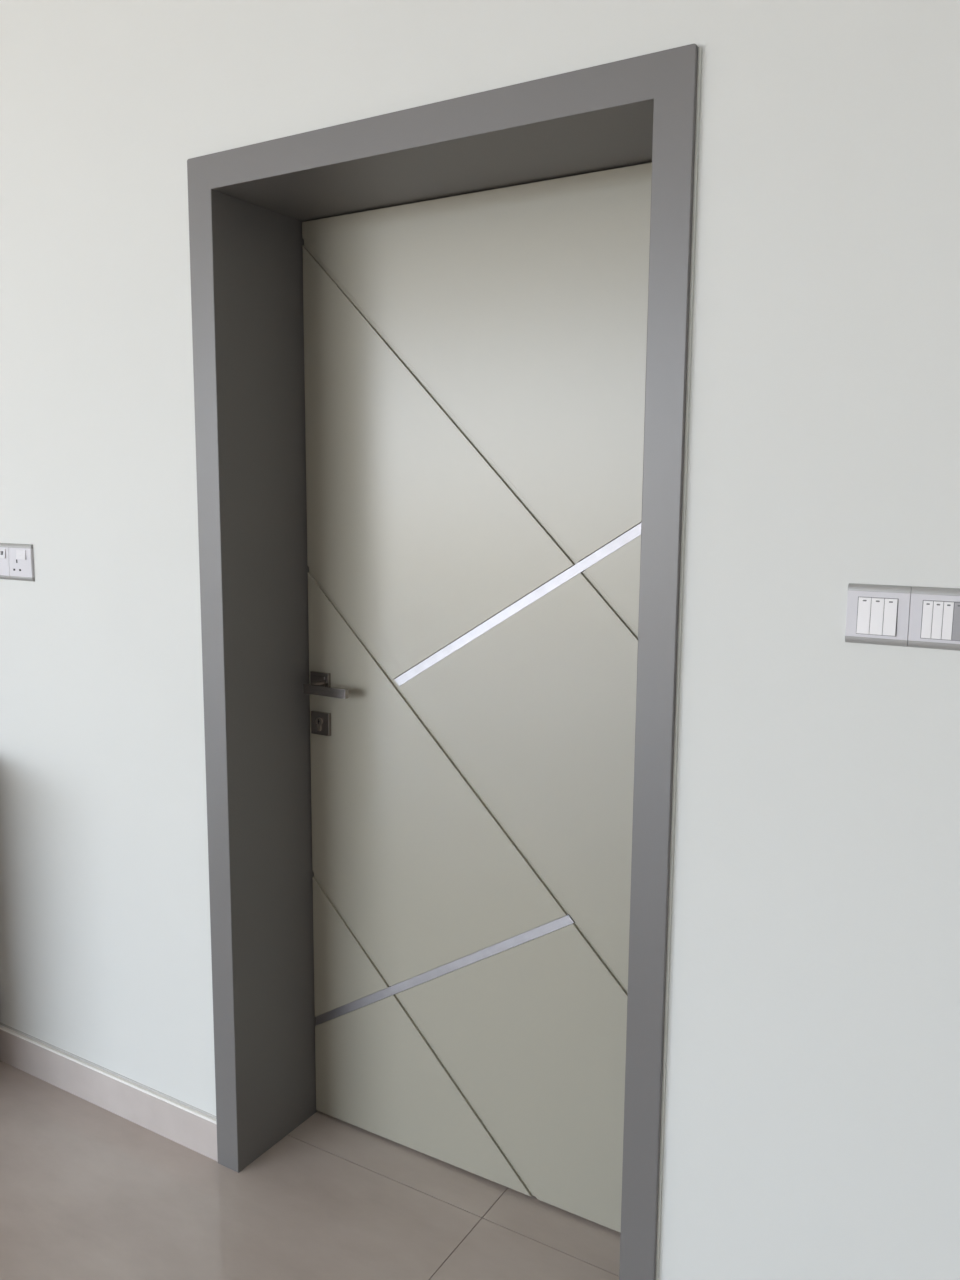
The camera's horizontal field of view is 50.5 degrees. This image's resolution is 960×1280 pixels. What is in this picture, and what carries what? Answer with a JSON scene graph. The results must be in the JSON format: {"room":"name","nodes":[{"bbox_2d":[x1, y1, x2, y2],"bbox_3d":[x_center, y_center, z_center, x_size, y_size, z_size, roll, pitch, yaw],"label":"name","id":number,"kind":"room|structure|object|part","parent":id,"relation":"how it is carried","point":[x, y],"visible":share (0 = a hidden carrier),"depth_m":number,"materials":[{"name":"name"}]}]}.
{"room":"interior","nodes":[
{"label":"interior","id":0,"kind":"room"},
{"bbox_2d":[0,1061,620,1279],"bbox_3d":[-5.662,1.485,0.376,15.600,0.120,11.800,5,9,31],"label":"floor","id":1,"kind":"structure","parent":0,"point":[88,1191],"depth_m":2.16,"materials":[{"name":"tile"}]},
{"bbox_2d":[0,0,959,1279],"bbox_3d":[-3.358,-1.018,3.882,15.200,3.900,0.305,5,9,31],"label":"wall","id":2,"kind":"structure","parent":0,"point":[811,1131],"depth_m":1.62,"materials":[{"name":"paint"}]},
{"bbox_2d":[0,543,10,579],"bbox_3d":[-1.178,-0.193,2.490,0.085,0.089,0.010,5,9,31],"label":"outlet","id":3,"kind":"object","parent":2,"relation":"attached to","point":[4,552],"visible":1,"depth_m":2.47,"materials":[{"name":"white plastic"}]},
{"bbox_2d":[8,543,34,581],"bbox_3d":[-1.105,-0.187,2.446,0.085,0.089,0.010,5,9,31],"label":"power socket","id":4,"kind":"object","parent":2,"relation":"attached to","point":[21,562],"visible":1,"depth_m":2.44,"materials":[{"name":"white plastic"}]},
{"bbox_2d":[0,1022,217,1161],"bbox_3d":[-5.283,0.714,5.095,10.936,0.104,0.010,5,9,31],"label":"baseboard","id":5,"kind":"structure","parent":2,"relation":"attached to","point":[187,1125],"depth_m":2.49,"materials":[{"name":"wood"}]},
{"bbox_2d":[187,44,701,1279],"bbox_3d":[-0.059,0.141,2.035,1.052,2.168,0.319,5,9,31],"label":"door frame","id":6,"kind":"structure","parent":2,"relation":"attached to","point":[248,206],"depth_m":2.05,"materials":[{"name":"grey paint"}]},
{"bbox_2d":[302,162,651,1232],"bbox_3d":[-0.006,0.160,2.127,0.912,2.089,0.095,5,9,31],"label":"door","id":7,"kind":"structure","parent":2,"relation":"in","point":[475,363],"depth_m":2.12,"materials":[{"name":"paint"}]},
{"bbox_3d":[-0.367,0.192,2.347,0.053,0.053,0.009,5,9,31],"label":"lock plate","id":8,"kind":"part","parent":7,"relation":"part of","materials":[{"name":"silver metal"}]},
{"bbox_3d":[-0.345,0.114,2.277,0.119,0.021,0.012,5,9,31],"label":"lever","id":9,"kind":"part","parent":7,"relation":"part of","materials":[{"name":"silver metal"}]},
{"bbox_3d":[-0.305,0.749,2.393,0.220,0.356,0.006,5,9,31],"label":"panel","id":10,"kind":"part","parent":7,"relation":"part of","materials":[{"name":"paint"}]},
{"bbox_3d":[-0.144,1.001,2.330,0.600,0.365,0.006,5,9,31],"label":"panel","id":11,"kind":"part","parent":7,"relation":"part of","materials":[{"name":"paint"}]},
{"bbox_3d":[-0.108,0.337,2.219,0.671,0.940,0.006,5,9,31],"label":"panel","id":12,"kind":"part","parent":7,"relation":"part of","materials":[{"name":"paint"}]},
{"bbox_3d":[-0.103,-0.372,2.119,0.671,0.939,0.006,5,9,31],"label":"panel","id":13,"kind":"part","parent":7,"relation":"part of","materials":[{"name":"paint"}]},
{"bbox_3d":[0.002,-0.522,2.036,0.912,0.713,0.006,5,9,31],"label":"panel","id":14,"kind":"part","parent":7,"relation":"part of","materials":[{"name":"paint"}]},
{"bbox_3d":[0.096,0.886,2.170,0.667,0.640,0.006,5,9,31],"label":"panel","id":15,"kind":"part","parent":7,"relation":"part of","materials":[{"name":"paint"}]},
{"bbox_3d":[0.104,0.319,2.088,0.657,0.926,0.006,5,9,31],"label":"panel","id":16,"kind":"part","parent":7,"relation":"part of","materials":[{"name":"paint"}]},
{"bbox_3d":[0.296,-0.087,1.917,0.216,0.351,0.006,5,9,31],"label":"panel","id":17,"kind":"part","parent":7,"relation":"part of","materials":[{"name":"paint"}]},
{"bbox_2d":[845,583,911,646],"bbox_3d":[0.568,-0.036,1.455,0.085,0.086,0.010,5,9,31],"label":"light switch","id":18,"kind":"object","parent":2,"relation":"attached to","point":[875,614],"visible":1,"depth_m":1.45,"materials":[{"name":"white plastic"}]},
{"bbox_2d":[908,586,959,650],"bbox_3d":[0.642,-0.029,1.411,0.085,0.086,0.010,5,9,31],"label":"light switch","id":19,"kind":"object","parent":2,"relation":"attached to","point":[934,620],"visible":1,"depth_m":1.41,"materials":[{"name":"white plastic"}]}
]}

